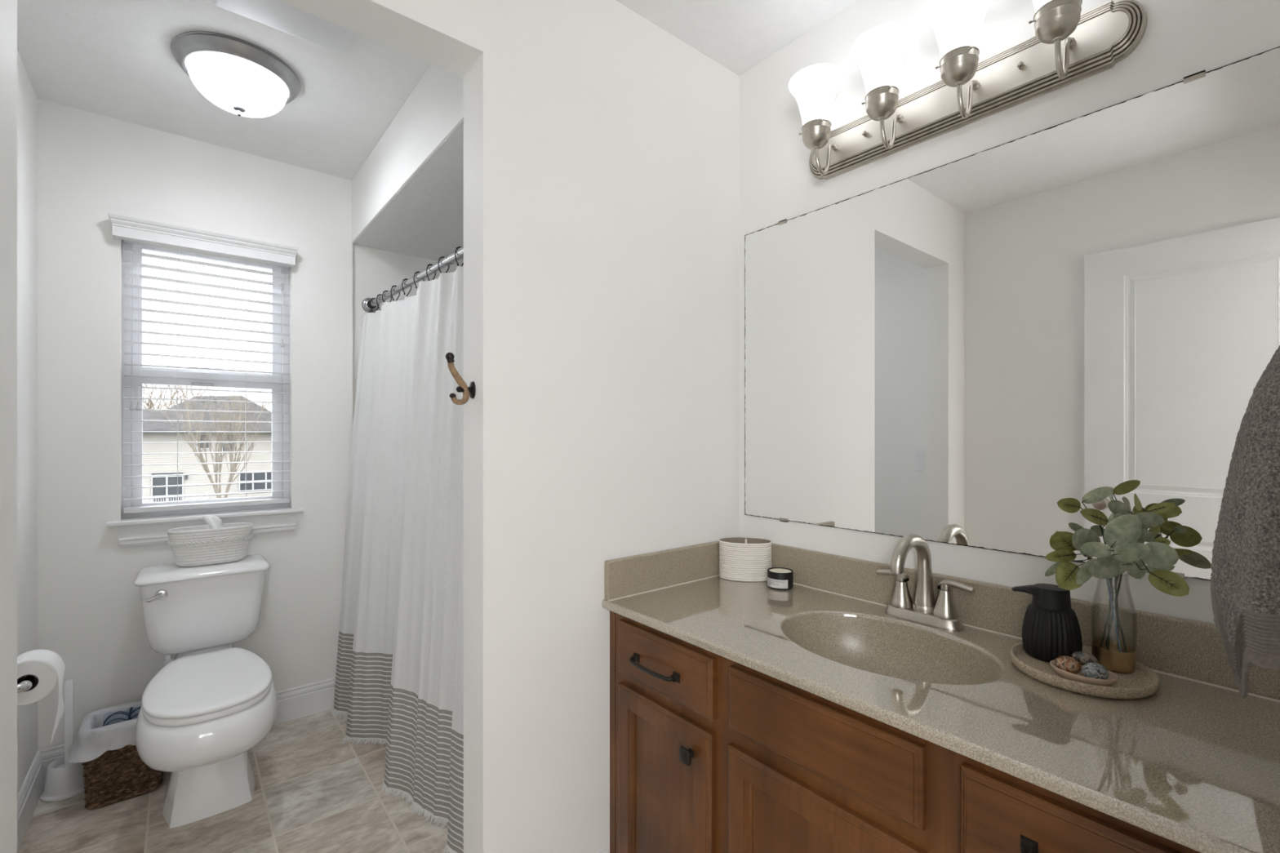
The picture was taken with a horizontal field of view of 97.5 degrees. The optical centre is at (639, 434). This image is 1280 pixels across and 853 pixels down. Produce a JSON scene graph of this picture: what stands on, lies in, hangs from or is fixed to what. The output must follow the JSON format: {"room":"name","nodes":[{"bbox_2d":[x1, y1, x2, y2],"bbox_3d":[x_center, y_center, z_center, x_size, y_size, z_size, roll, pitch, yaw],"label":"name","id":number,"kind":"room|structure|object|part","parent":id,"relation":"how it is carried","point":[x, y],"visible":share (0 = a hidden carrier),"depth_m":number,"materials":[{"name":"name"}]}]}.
{"room":"bathroom","nodes":[
{"label":"bathroom","id":0,"kind":"room"},
{"bbox_2d":[17,51,37,795],"bbox_3d":[-1.676,0.032,1.311,0.167,2.393,1.508,0,0,-39],"label":"wall","id":1,"kind":"structure","parent":0,"point":[27,99],"depth_m":1.81,"materials":[{"name":"paint"}]},
{"bbox_2d":[17,675,35,693],"bbox_3d":[-1.615,0.637,1.440,0.091,0.052,0.176,0,0,-39],"label":"paper holder","id":2,"kind":"object","parent":1,"relation":"attached to","point":[26,684],"visible":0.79,"depth_m":1.42,"materials":[{"name":"silver metal"}]},
{"bbox_2d":[17,648,65,746],"bbox_3d":[-1.598,0.696,1.473,0.115,0.231,0.109,0,0,-39],"label":"toilet paper","id":3,"kind":"object","parent":2,"relation":"hanging from","point":[48,668],"visible":0.8,"depth_m":1.46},
{"bbox_2d":[17,751,43,852],"bbox_3d":[-1.606,1.162,1.368,0.014,0.132,1.508,0,0,-39],"label":"baseboard","id":4,"kind":"structure","parent":1,"relation":"attached to","point":[28,795],"depth_m":1.78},
{"bbox_2d":[17,708,448,852],"bbox_3d":[-0.509,1.268,1.412,2.100,0.080,3.170,0,0,-39],"label":"floor","id":5,"kind":"structure","parent":0,"point":[314,792],"depth_m":1.80,"materials":[{"name":"tile"}]},
{"bbox_2d":[40,755,85,802],"bbox_3d":[-1.974,1.176,1.935,0.128,0.104,0.128,0,0,-39],"label":"brush holder","id":6,"kind":"object","parent":5,"relation":"on","point":[66,782],"visible":0.77,"depth_m":1.90,"materials":[{"name":"white plastic"}]},
{"bbox_2d":[57,679,75,768],"bbox_3d":[-1.974,1.032,1.941,0.072,0.364,0.072,0,0,-39],"label":"toilet brush","id":7,"kind":"object","parent":6,"relation":"in","point":[68,684],"visible":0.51,"depth_m":1.93,"materials":[{"name":"white plastic"}]},
{"bbox_3d":[-1.973,1.014,1.940,0.023,0.328,0.023,0,0,-39],"label":"handle","id":8,"kind":"part","parent":7,"relation":"part of","materials":[{"name":"white plastic"}]},
{"bbox_2d":[81,744,163,808],"bbox_3d":[-1.779,1.099,1.942,0.215,0.258,0.184,0,0,-39],"label":"basket","id":9,"kind":"object","parent":5,"relation":"on","point":[119,775],"visible":0.46,"depth_m":1.87,"materials":[{"name":"wicker"}]},
{"bbox_2d":[67,699,142,762],"bbox_3d":[-1.789,1.021,1.933,0.246,0.118,0.229,0,0,-39],"label":"liner","id":10,"kind":"object","parent":9,"relation":"in","point":[92,740],"visible":0.59,"depth_m":1.85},
{"bbox_2d":[102,706,141,726],"bbox_3d":[-1.796,1.017,1.973,0.150,0.116,0.014,0,0,-39],"label":"bag","id":11,"kind":"object","parent":9,"relation":"in","point":[111,717],"visible":0.34,"depth_m":1.96,"materials":[{"name":"blue plastic"}]},
{"bbox_2d":[133,554,277,828],"bbox_3d":[-1.470,0.859,1.912,0.397,0.738,0.798,0,0,-39],"label":"toilet","id":12,"kind":"object","parent":5,"relation":"on","point":[199,717],"visible":1,"depth_m":1.84,"materials":[{"name":"ceramic"}]},
{"bbox_3d":[-1.690,0.564,1.959,0.065,0.036,0.033,0,0,-39],"label":"flush lever","id":13,"kind":"part","parent":12,"relation":"part of","materials":[{"name":"silver metal"}]},
{"bbox_3d":[-1.651,0.507,2.132,0.397,0.034,0.229,0,0,-39],"label":"tank lid","id":14,"kind":"part","parent":12,"relation":"part of","materials":[{"name":"ceramic"}]},
{"bbox_3d":[-1.654,0.659,2.136,0.369,0.287,0.200,0,0,-39],"label":"tank","id":15,"kind":"part","parent":12,"relation":"part of","materials":[{"name":"ceramic"}]},
{"bbox_3d":[-1.429,0.925,1.862,0.357,0.193,0.668,0,0,-39],"label":"bowl","id":16,"kind":"part","parent":12,"relation":"part of","materials":[{"name":"ceramic"}]},
{"bbox_3d":[-1.406,0.797,1.833,0.328,0.018,0.538,0,0,-39],"label":"lid","id":17,"kind":"part","parent":12,"relation":"part of","materials":[{"name":"plastic"}]},
{"bbox_3d":[-1.406,0.818,1.833,0.326,0.022,0.536,0,0,-39],"label":"seat","id":18,"kind":"part","parent":12,"relation":"part of","materials":[{"name":"plastic"}]},
{"bbox_2d":[166,522,253,566],"bbox_3d":[-1.633,0.420,2.140,0.264,0.138,0.136,0,0,-39],"label":"basket","id":19,"kind":"object","parent":12,"relation":"on","point":[195,545],"visible":1,"depth_m":2.09,"materials":[{"name":"fabric"}]},
{"bbox_2d":[202,514,222,528],"bbox_3d":[-1.633,0.390,2.140,0.154,0.172,0.066,0,0,-39],"label":"tissue","id":20,"kind":"object","parent":19,"relation":"in","point":[214,522],"visible":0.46,"depth_m":2.13,"materials":[{"name":"white paper"}]},
{"bbox_2d":[609,610,1200,852],"bbox_3d":[0.497,0.842,1.156,0.573,0.772,1.252,0,0,-39],"label":"vanity cabinet","id":21,"kind":"object","parent":5,"relation":"on","point":[710,752],"visible":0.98,"depth_m":1.05,"materials":[{"name":"brown wood"}]},
{"bbox_3d":[0.025,0.546,1.308,0.035,0.020,0.163,0,0,-39],"label":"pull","id":22,"kind":"part","parent":21,"relation":"part of","materials":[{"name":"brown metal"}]},
{"bbox_3d":[0.051,0.875,1.319,0.020,0.475,0.326,0,0,-39],"label":"door","id":23,"kind":"part","parent":21,"relation":"part of","materials":[{"name":"brown wood"}]},
{"bbox_3d":[0.052,0.542,1.318,0.020,0.130,0.329,0,0,-39],"label":"drawer","id":24,"kind":"part","parent":21,"relation":"part of","materials":[{"name":"brown wood"}]},
{"bbox_3d":[0.103,0.697,1.220,0.025,0.032,0.032,0,0,-39],"label":"knob","id":25,"kind":"part","parent":21,"relation":"part of","materials":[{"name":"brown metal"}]},
{"bbox_3d":[0.308,0.875,1.005,0.020,0.475,0.392,0,0,-39],"label":"door","id":26,"kind":"part","parent":21,"relation":"part of","materials":[{"name":"brown wood"}]},
{"bbox_2d":[601,537,1279,852],"bbox_3d":[0.509,0.454,1.164,0.546,0.243,1.255,0,0,-39],"label":"countertop","id":27,"kind":"structure","parent":21,"relation":"on","point":[1193,763],"depth_m":0.97,"materials":[{"name":"stone"}]},
{"bbox_2d":[719,537,771,582],"bbox_3d":[0.319,0.378,1.702,0.157,0.113,0.097,0,0,12],"label":"toothbrush holder","id":28,"kind":"object","parent":27,"relation":"on","point":[740,559],"visible":0.94,"depth_m":1.66,"materials":[{"name":"white ceramic"}]},
{"bbox_2d":[767,567,793,590],"bbox_3d":[0.400,0.411,1.601,0.072,0.047,0.071,0,0,-39],"label":"candle","id":29,"kind":"object","parent":27,"relation":"on","point":[778,578],"visible":1,"depth_m":1.57,"materials":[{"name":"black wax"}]},
{"bbox_2d":[782,615,1001,684],"bbox_3d":[0.507,0.509,1.180,0.327,0.131,0.436,0,0,-39],"label":"basin","id":30,"kind":"object","parent":27,"relation":"in","point":[895,651],"depth_m":1.29,"materials":[{"name":"beige stone"}]},
{"bbox_2d":[876,533,975,631],"bbox_3d":[0.660,0.331,1.299,0.184,0.207,0.188,0,0,12],"label":"faucet","id":31,"kind":"object","parent":27,"relation":"on","point":[944,614],"visible":1,"depth_m":1.30,"materials":[{"name":"silver metal"}]},
{"bbox_3d":[0.617,0.341,1.373,0.025,0.024,0.071,0,0,-39],"label":"lever","id":32,"kind":"part","parent":31,"relation":"part of","materials":[{"name":"silver metal"}]},
{"bbox_3d":[0.632,0.384,1.356,0.051,0.060,0.051,0,0,-39],"label":"handle","id":33,"kind":"part","parent":31,"relation":"part of","materials":[{"name":"silver metal"}]},
{"bbox_3d":[0.623,0.320,1.283,0.172,0.186,0.048,0,0,-39],"label":"spout","id":34,"kind":"part","parent":31,"relation":"part of","materials":[{"name":"silver metal"}]},
{"bbox_3d":[0.664,0.423,1.316,0.067,0.022,0.172,0,0,-39],"label":"plate","id":35,"kind":"part","parent":31,"relation":"part of","materials":[{"name":"silver metal"}]},
{"bbox_3d":[0.696,0.384,1.277,0.051,0.060,0.051,0,0,-39],"label":"handle","id":36,"kind":"part","parent":31,"relation":"part of","materials":[{"name":"silver metal"}]},
{"bbox_3d":[0.711,0.341,1.259,0.025,0.024,0.071,0,0,-39],"label":"lever","id":37,"kind":"part","parent":31,"relation":"part of","materials":[{"name":"silver metal"}]},
{"bbox_2d":[1009,642,1159,699],"bbox_3d":[0.798,0.423,1.018,0.217,0.022,0.213,0,0,-39],"label":"tray","id":38,"kind":"object","parent":27,"relation":"on","point":[1143,682],"visible":0.61,"depth_m":0.96,"materials":[{"name":"stone"}]},
{"bbox_2d":[1012,583,1082,662],"bbox_3d":[0.783,0.358,1.072,0.099,0.134,0.094,0,0,-20],"label":"soap dispenser","id":39,"kind":"object","parent":38,"relation":"on","point":[1051,628],"visible":0.89,"depth_m":1.05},
{"bbox_2d":[1022,603,1082,662],"bbox_3d":[0.786,0.377,1.073,0.094,0.096,0.094,0,0,-39],"label":"bottle","id":40,"kind":"object","parent":39,"relation":"attached to","point":[1050,631],"depth_m":1.04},
{"bbox_2d":[1049,659,1118,686],"bbox_3d":[0.764,0.415,0.968,0.073,0.020,0.094,0,0,-39],"label":"dish","id":41,"kind":"object","parent":38,"relation":"on","point":[1113,678],"visible":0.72,"depth_m":0.95,"materials":[{"name":"ceramic"}]},
{"bbox_2d":[1054,655,1081,674],"bbox_3d":[0.747,0.403,0.981,0.038,0.030,0.037,0,0,-39],"label":"pebble","id":42,"kind":"object","parent":41,"relation":"in","point":[1066,663],"visible":0.88,"depth_m":0.97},
{"bbox_2d":[1071,651,1097,665],"bbox_3d":[0.776,0.392,0.980,0.030,0.023,0.038,0,0,-39],"label":"pebble","id":43,"kind":"object","parent":41,"relation":"in","point":[1082,657],"visible":0.8,"depth_m":0.97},
{"bbox_2d":[1081,662,1109,679],"bbox_3d":[0.768,0.401,0.947,0.037,0.030,0.035,0,0,-39],"label":"pebble","id":44,"kind":"object","parent":41,"relation":"in","point":[1094,670],"visible":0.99,"depth_m":0.94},
{"bbox_2d":[1090,573,1137,673],"bbox_3d":[0.865,0.338,1.026,0.065,0.174,0.065,0,0,-39],"label":"vase","id":45,"kind":"object","parent":38,"relation":"on","point":[1113,660],"visible":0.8,"depth_m":1.01,"materials":[{"name":"clear glass"}]},
{"bbox_2d":[1044,522,1121,652],"bbox_3d":[0.791,0.275,1.000,0.155,0.237,0.052,0,0,-22],"label":"eucalyptus sprig","id":46,"kind":"object","parent":45,"relation":"in","point":[1064,543],"visible":0.7,"depth_m":0.99,"materials":[{"name":"green plant"}]},
{"bbox_3d":[0.827,0.287,1.006,0.083,0.214,0.038,0,0,-18],"label":"stem","id":47,"kind":"part","parent":46,"relation":"part of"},
{"bbox_2d":[1044,557,1127,652],"bbox_3d":[0.790,0.303,0.988,0.188,0.182,0.054,0,0,-25],"label":"eucalyptus sprig","id":48,"kind":"object","parent":45,"relation":"in","point":[1068,575],"visible":0.82,"depth_m":0.97,"materials":[{"name":"green plant"}]},
{"bbox_3d":[0.826,0.303,1.003,0.112,0.182,0.045,0,0,-24],"label":"stem","id":49,"kind":"part","parent":48,"relation":"part of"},
{"bbox_2d":[1056,486,1122,649],"bbox_3d":[0.811,0.243,1.013,0.125,0.301,0.038,0,0,-6],"label":"eucalyptus sprig","id":50,"kind":"object","parent":45,"relation":"in","point":[1071,505],"visible":0.79,"depth_m":1.02,"materials":[{"name":"green plant"}]},
{"bbox_3d":[0.840,0.259,1.025,0.064,0.270,0.019,0,0,-6],"label":"stem","id":51,"kind":"part","parent":50,"relation":"part of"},
{"bbox_2d":[1080,542,1151,646],"bbox_3d":[0.821,0.286,0.957,0.183,0.215,0.080,0,0,-39],"label":"eucalyptus sprig","id":52,"kind":"object","parent":45,"relation":"in","point":[1124,557],"visible":0.98,"depth_m":0.93,"materials":[{"name":"green plant"}]},
{"bbox_3d":[0.838,0.292,0.977,0.035,0.202,0.143,0,0,36],"label":"stem","id":53,"kind":"part","parent":52,"relation":"part of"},
{"bbox_2d":[1103,500,1175,648],"bbox_3d":[0.863,0.256,0.974,0.134,0.275,0.082,0,0,-39],"label":"eucalyptus sprig","id":54,"kind":"object","parent":45,"relation":"in","point":[1126,527],"visible":0.88,"depth_m":0.97,"materials":[{"name":"green plant"}]},
{"bbox_3d":[0.853,0.266,0.986,0.133,0.254,0.040,0,0,-39],"label":"stem","id":55,"kind":"part","parent":54,"relation":"part of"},
{"bbox_2d":[1099,528,1189,648],"bbox_3d":[0.876,0.277,0.971,0.062,0.234,0.130,0,0,3],"label":"eucalyptus sprig","id":56,"kind":"object","parent":45,"relation":"in","point":[1162,557],"visible":0.77,"depth_m":0.94,"materials":[{"name":"green plant"}]},
{"bbox_3d":[0.868,0.278,0.992,0.043,0.232,0.088,0,0,3],"label":"stem","id":57,"kind":"part","parent":56,"relation":"part of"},
{"bbox_3d":[0.545,0.542,0.673,0.035,0.020,0.163,0,0,-39],"label":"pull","id":58,"kind":"part","parent":21,"relation":"part of","materials":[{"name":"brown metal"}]},
{"bbox_3d":[0.569,0.542,0.686,0.020,0.130,0.328,0,0,-39],"label":"drawer","id":59,"kind":"part","parent":21,"relation":"part of","materials":[{"name":"brown wood"}]},
{"bbox_2d":[37,98,461,750],"bbox_3d":[-1.450,0.032,2.561,2.100,2.393,0.140,0,0,-39],"label":"wall","id":60,"kind":"structure","parent":0,"point":[91,166],"depth_m":2.11,"materials":[{"name":"paint"}]},
{"bbox_2d":[37,677,335,788],"bbox_3d":[-1.700,1.162,2.257,0.995,0.132,0.014,0,0,-39],"label":"baseboard","id":61,"kind":"structure","parent":60,"relation":"attached to","point":[300,701],"depth_m":2.43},
{"bbox_2d":[106,506,303,527],"bbox_3d":[-1.725,0.327,2.267,0.618,0.017,0.107,0,0,-39],"label":"trim","id":62,"kind":"structure","parent":60,"relation":"attached to","point":[236,513],"depth_m":2.21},
{"bbox_2d":[121,240,289,518],"bbox_3d":[-1.775,-0.227,2.326,0.544,1.093,0.081,0,0,-39],"label":"window","id":63,"kind":"structure","parent":60,"relation":"in","point":[126,437],"depth_m":2.24,"materials":[{"name":"white plastic"}]},
{"bbox_2d":[107,213,298,513],"bbox_3d":[-1.718,-0.247,2.247,0.591,1.092,0.125,0,0,-39],"label":"window blind","id":64,"kind":"object","parent":63,"relation":"attached to","point":[129,229],"visible":1,"depth_m":2.24,"materials":[{"name":"plastic"}]},
{"bbox_3d":[-1.900,-0.431,2.101,0.002,0.622,0.002,0,0,-3],"label":"tilt cord","id":65,"kind":"part","parent":64,"relation":"part of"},
{"bbox_3d":[-1.887,-0.431,2.112,0.002,0.622,0.002,0,0,-3],"label":"tilt cord","id":66,"kind":"part","parent":64,"relation":"part of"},
{"bbox_3d":[-1.820,-0.230,2.209,0.002,1.025,0.053,0,0,-39],"label":"ladder cord","id":67,"kind":"part","parent":64,"relation":"part of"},
{"bbox_3d":[-1.736,0.286,2.279,0.531,0.018,0.050,0,0,-39],"label":"rail","id":68,"kind":"part","parent":64,"relation":"part of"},
{"bbox_3d":[-1.649,-0.230,2.349,0.002,1.025,0.053,0,0,-39],"label":"ladder cord","id":69,"kind":"part","parent":64,"relation":"part of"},
{"bbox_3d":[-1.532,-0.573,2.402,0.002,0.338,0.002,0,0,-3],"label":"lift cord","id":70,"kind":"part","parent":64,"relation":"part of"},
{"bbox_3d":[-1.784,-0.488,2.336,0.492,0.531,0.025,0,0,-39],"label":"sash","id":71,"kind":"part","parent":63,"relation":"part of","materials":[{"name":"white plastic"}]},
{"bbox_3d":[-1.766,0.023,2.315,0.492,0.553,0.024,0,0,-39],"label":"sash","id":72,"kind":"part","parent":63,"relation":"part of","materials":[{"name":"white plastic"}]},
{"bbox_2d":[116,512,297,547],"bbox_3d":[-1.706,0.376,2.247,0.569,0.082,0.021,0,0,-39],"label":"trim","id":73,"kind":"structure","parent":60,"relation":"attached to","point":[155,533],"depth_m":2.18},
{"bbox_2d":[361,245,463,312],"bbox_3d":[-0.767,-0.607,2.069,0.072,0.072,1.534,0,0,-41],"label":"shower rod","id":74,"kind":"object","parent":60,"relation":"attached to","point":[449,260],"visible":0.45,"depth_m":2.18,"materials":[{"name":"metal"}]},
{"bbox_2d":[369,297,379,312],"bbox_3d":[-1.223,-0.594,2.587,0.040,0.071,0.010,0,0,-39],"label":"curtain hook","id":75,"kind":"object","parent":74,"relation":"hanging from","point":[372,298],"visible":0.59,"depth_m":2.58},
{"bbox_2d":[376,293,385,310],"bbox_3d":[-1.163,-0.594,2.519,0.010,0.071,0.040,0,0,40],"label":"curtain hook","id":76,"kind":"object","parent":74,"relation":"hanging from","point":[379,294],"visible":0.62,"depth_m":2.51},
{"bbox_2d":[382,290,391,302],"bbox_3d":[-1.106,-0.594,2.455,0.040,0.071,0.010,0,0,-25],"label":"curtain hook","id":77,"kind":"object","parent":74,"relation":"hanging from","point":[384,291],"visible":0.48,"depth_m":2.45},
{"bbox_2d":[330,266,463,852],"bbox_3d":[-0.833,0.340,2.012,0.213,1.775,1.488,0,0,-43],"label":"shower curtain","id":78,"kind":"object","parent":77,"relation":"hanging from","point":[399,677],"visible":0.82,"depth_m":1.94,"materials":[{"name":"fabric"}]},
{"bbox_2d":[391,285,399,301],"bbox_3d":[-1.032,-0.594,2.370,0.010,0.071,0.040,0,0,42],"label":"curtain hook","id":79,"kind":"object","parent":74,"relation":"hanging from","point":[393,286],"visible":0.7,"depth_m":2.36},
{"bbox_2d":[401,278,411,296],"bbox_3d":[-0.942,-0.594,2.267,0.040,0.071,0.010,0,0,-42],"label":"curtain hook","id":80,"kind":"object","parent":74,"relation":"hanging from","point":[405,278],"visible":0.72,"depth_m":2.26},
{"bbox_2d":[413,271,424,288],"bbox_3d":[-0.854,-0.594,2.168,0.040,0.071,0.010,0,0,-27],"label":"curtain hook","id":81,"kind":"object","parent":74,"relation":"hanging from","point":[415,273],"visible":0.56,"depth_m":2.16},
{"bbox_2d":[426,263,435,280],"bbox_3d":[-0.771,-0.594,2.073,0.010,0.071,0.040,0,0,37],"label":"curtain hook","id":82,"kind":"object","parent":74,"relation":"hanging from","point":[429,264],"visible":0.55,"depth_m":2.06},
{"bbox_2d":[438,256,449,272],"bbox_3d":[-0.694,-0.594,1.987,0.040,0.071,0.010,0,0,-34],"label":"curtain hook","id":83,"kind":"object","parent":74,"relation":"hanging from","point":[442,257],"visible":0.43,"depth_m":1.98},
{"bbox_2d":[454,246,463,266],"bbox_3d":[-0.601,-0.594,1.880,0.040,0.071,0.010,0,0,-33],"label":"curtain hook","id":84,"kind":"object","parent":74,"relation":"hanging from","point":[458,246],"visible":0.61,"depth_m":1.87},
{"bbox_2d":[0,0,739,852],"bbox_3d":[-0.414,0.032,1.295,2.100,2.393,0.115,0,0,-39],"label":"wall","id":85,"kind":"structure","parent":0,"point":[602,147],"depth_m":1.40,"materials":[{"name":"paint"}]},
{"bbox_2d":[445,352,475,404],"bbox_3d":[-0.416,-0.128,1.293,0.065,0.119,0.030,0,0,-39],"label":"coat hook","id":86,"kind":"object","parent":85,"relation":"attached to","point":[467,391],"visible":1,"depth_m":1.29,"materials":[{"name":"wood"}]},
{"bbox_3d":[-0.418,-0.120,1.292,0.052,0.103,0.015,0,0,-39],"label":"stem","id":87,"kind":"part","parent":86,"relation":"part of","materials":[{"name":"wood"}]},
{"bbox_3d":[-0.407,-0.104,1.300,0.037,0.015,0.014,0,0,-39],"label":"post","id":88,"kind":"part","parent":86,"relation":"part of","materials":[{"name":"black metal"}]},
{"bbox_3d":[-0.393,-0.104,1.312,0.007,0.041,0.030,0,0,-39],"label":"wall plate","id":89,"kind":"part","parent":86,"relation":"part of","materials":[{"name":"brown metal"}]},
{"bbox_2d":[598,848,607,852],"bbox_3d":[-0.218,1.162,1.373,0.342,0.132,0.014,0,0,-39],"label":"baseboard","id":90,"kind":"structure","parent":85,"relation":"attached to","point":[605,851],"depth_m":1.48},
{"bbox_2d":[351,63,463,242],"bbox_3d":[-0.525,-1.023,2.344,0.943,0.284,1.648,0,0,-39],"label":"wall","id":91,"kind":"structure","parent":0,"point":[433,109],"depth_m":1.94,"materials":[{"name":"paint"}]},
{"bbox_2d":[352,120,463,266],"bbox_3d":[-0.555,-0.881,2.243,0.757,0.002,1.530,0,0,-39],"label":"ceiling","id":92,"kind":"structure","parent":0,"point":[424,219],"depth_m":2.23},
{"bbox_2d":[17,0,857,180],"bbox_3d":[-0.509,-1.205,1.412,2.100,0.080,3.170,0,0,-39],"label":"ceiling","id":93,"kind":"structure","parent":0,"point":[113,59],"depth_m":1.75,"materials":[{"name":"paint"}]},
{"bbox_2d":[170,31,301,117],"bbox_3d":[-1.275,-1.089,1.786,0.336,0.151,0.336,0,0,-39],"label":"ceiling light","id":94,"kind":"object","parent":93,"relation":"attached to","point":[240,77],"visible":1,"depth_m":1.70,"materials":[{"name":"glass"}]},
{"bbox_3d":[-1.275,-1.086,1.786,0.261,0.098,0.261,0,0,-39],"label":"lamp shade","id":95,"kind":"part","parent":94,"relation":"part of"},
{"bbox_2d":[212,0,354,53],"bbox_3d":[-0.922,-1.156,1.481,0.318,0.018,0.318,0,0,-39],"label":"exhaust fan","id":96,"kind":"object","parent":93,"relation":"attached to","point":[278,15],"visible":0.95,"depth_m":1.56,"materials":[{"name":"white plastic"}]},
{"bbox_2d":[739,0,1279,624],"bbox_3d":[0.815,0.032,1.337,0.145,2.393,1.377,0,0,-39],"label":"wall","id":97,"kind":"structure","parent":0,"point":[1181,38],"depth_m":1.36,"materials":[{"name":"paint"}]},
{"bbox_2d":[788,0,1146,180],"bbox_3d":[0.651,-0.808,1.276,0.186,0.239,0.726,0,0,-39],"label":"vanity light","id":98,"kind":"object","parent":97,"relation":"attached to","point":[1068,46],"visible":1,"depth_m":1.24,"materials":[{"name":"silver metal"}]},
{"bbox_2d":[798,119,831,150],"bbox_3d":[0.464,-0.778,1.476,0.082,0.059,0.080,0,0,-39],"label":"socket","id":99,"kind":"object","parent":98,"relation":"attached to","point":[815,134],"depth_m":1.45,"materials":[{"name":"silver metal"}]},
{"bbox_3d":[0.462,-0.863,1.472,0.141,0.128,0.141,0,0,-39],"label":"lamp shade","id":100,"kind":"part","parent":98,"relation":"part of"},
{"bbox_3d":[0.496,-0.739,1.499,0.096,0.100,0.010,0,0,-39],"label":"arm","id":101,"kind":"part","parent":98,"relation":"part of","materials":[{"name":"silver metal"}]},
{"bbox_2d":[861,85,899,120],"bbox_3d":[0.576,-0.778,1.338,0.082,0.059,0.080,0,0,-39],"label":"socket","id":102,"kind":"object","parent":98,"relation":"attached to","point":[881,103],"depth_m":1.31,"materials":[{"name":"silver metal"}]},
{"bbox_3d":[0.575,-0.863,1.334,0.141,0.128,0.141,0,0,-39],"label":"lamp shade","id":103,"kind":"part","parent":98,"relation":"part of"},
{"bbox_3d":[0.608,-0.739,1.361,0.096,0.100,0.010,0,0,-39],"label":"arm","id":104,"kind":"part","parent":98,"relation":"part of","materials":[{"name":"silver metal"}]},
{"bbox_2d":[935,45,979,87],"bbox_3d":[0.685,-0.778,1.206,0.082,0.059,0.080,0,0,-39],"label":"socket","id":105,"kind":"object","parent":98,"relation":"attached to","point":[958,64],"depth_m":1.18,"materials":[{"name":"silver metal"}]},
{"bbox_3d":[0.683,-0.863,1.202,0.141,0.128,0.141,0,0,-39],"label":"lamp shade","id":106,"kind":"part","parent":98,"relation":"part of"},
{"bbox_3d":[0.717,-0.739,1.229,0.096,0.100,0.010,0,0,-39],"label":"arm","id":107,"kind":"part","parent":98,"relation":"part of","materials":[{"name":"silver metal"}]},
{"bbox_3d":[0.793,-0.863,1.067,0.141,0.128,0.141,0,0,-39],"label":"lamp shade","id":108,"kind":"part","parent":98,"relation":"part of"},
{"bbox_2d":[1028,0,1082,44],"bbox_3d":[0.795,-0.778,1.071,0.082,0.059,0.080,0,0,-39],"label":"socket","id":109,"kind":"object","parent":98,"relation":"attached to","point":[1054,20],"depth_m":1.05,"materials":[{"name":"silver metal"}]},
{"bbox_3d":[0.827,-0.739,1.095,0.096,0.100,0.010,0,0,-39],"label":"arm","id":110,"kind":"part","parent":98,"relation":"part of","materials":[{"name":"silver metal"}]},
{"bbox_2d":[737,537,1279,699],"bbox_3d":[0.713,0.384,1.331,0.019,0.103,1.255,0,0,-39],"label":"backsplash","id":111,"kind":"structure","parent":97,"relation":"attached to","point":[1184,647],"depth_m":1.12,"materials":[{"name":"stone"}]},
{"bbox_2d":[744,46,1279,580],"bbox_3d":[0.721,-0.191,1.331,0.007,0.904,1.215,0,0,-39],"label":"mirror","id":112,"kind":"object","parent":97,"relation":"attached to","point":[957,352],"visible":0.85,"depth_m":1.19,"materials":[{"name":"silver mirror"}]},
{"label":"outside","id":113,"kind":"structure","parent":0,"visible":0},
{"bbox_3d":[-32.874,6.328,48.045,130.000,0.200,104.000,0,0,-39],"label":"ground","id":114,"kind":"structure","parent":113,"visible":0},
{"bbox_2d":[142,492,208,502],"bbox_3d":[-32.156,4.978,35.605,7.470,2.500,3.960,0,0,-39],"label":"deck railing","id":115,"kind":"object","parent":114,"relation":"on","point":[206,492],"visible":0.13,"depth_m":35.43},
{"bbox_2d":[142,355,221,409],"bbox_3d":[-44.869,-1.184,52.549,9.429,14.833,9.645,0,0,-42],"label":"bare tree","id":116,"kind":"object","parent":114,"relation":"on","point":[149,401],"visible":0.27,"depth_m":53.25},
{"bbox_2d":[142,395,271,502],"bbox_3d":[-33.397,1.588,42.369,30.000,9.280,9.320,0,0,-39],"label":"house","id":117,"kind":"structure","parent":114,"relation":"on","point":[147,415],"depth_m":39.55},
{"bbox_3d":[-32.176,4.358,38.225,1.540,2.940,0.020,0,0,-39],"label":"pane","id":118,"kind":"part","parent":117,"relation":"part of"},
{"bbox_3d":[-30.698,0.483,39.435,0.620,0.950,0.020,0,0,-39],"label":"pane","id":119,"kind":"part","parent":117,"relation":"part of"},
{"bbox_3d":[-29.576,0.603,40.354,0.680,1.190,0.020,0,0,-39],"label":"pane","id":120,"kind":"part","parent":117,"relation":"part of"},
{"bbox_3d":[-27.800,3.393,41.808,3.250,1.330,0.020,0,0,-39],"label":"pane","id":121,"kind":"part","parent":117,"relation":"part of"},
{"bbox_2d":[157,367,271,498],"bbox_3d":[-21.887,1.249,28.984,3.558,9.964,5.010,0,0,32],"label":"bare tree","id":122,"kind":"object","parent":114,"relation":"on","point":[233,466],"visible":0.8,"depth_m":29.01,"materials":[{"name":"brown plant"}]},
{"bbox_2d":[250,389,271,411],"bbox_3d":[-39.622,-0.361,61.274,7.935,13.188,7.070,0,0,36],"label":"bare tree","id":123,"kind":"object","parent":114,"relation":"on","point":[257,389],"visible":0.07,"depth_m":61.02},
{"bbox_3d":[0.400,0.032,0.186,1.955,2.393,0.120,0,0,-39],"label":"wall","id":124,"kind":"structure","parent":0,"visible":0},
{"bbox_3d":[0.866,-0.177,0.679,0.158,0.178,0.054,0,0,-39],"label":"towel ring","id":125,"kind":"object","parent":124,"relation":"attached to","visible":0},
{"bbox_2d":[1210,345,1279,697],"bbox_3d":[0.838,0.052,0.721,0.224,0.569,0.147,0,0,-39],"label":"hand towel","id":126,"kind":"object","parent":125,"relation":"hanging from","point":[1245,579],"visible":1,"depth_m":0.70,"materials":[{"name":"fabric"}]}
]}

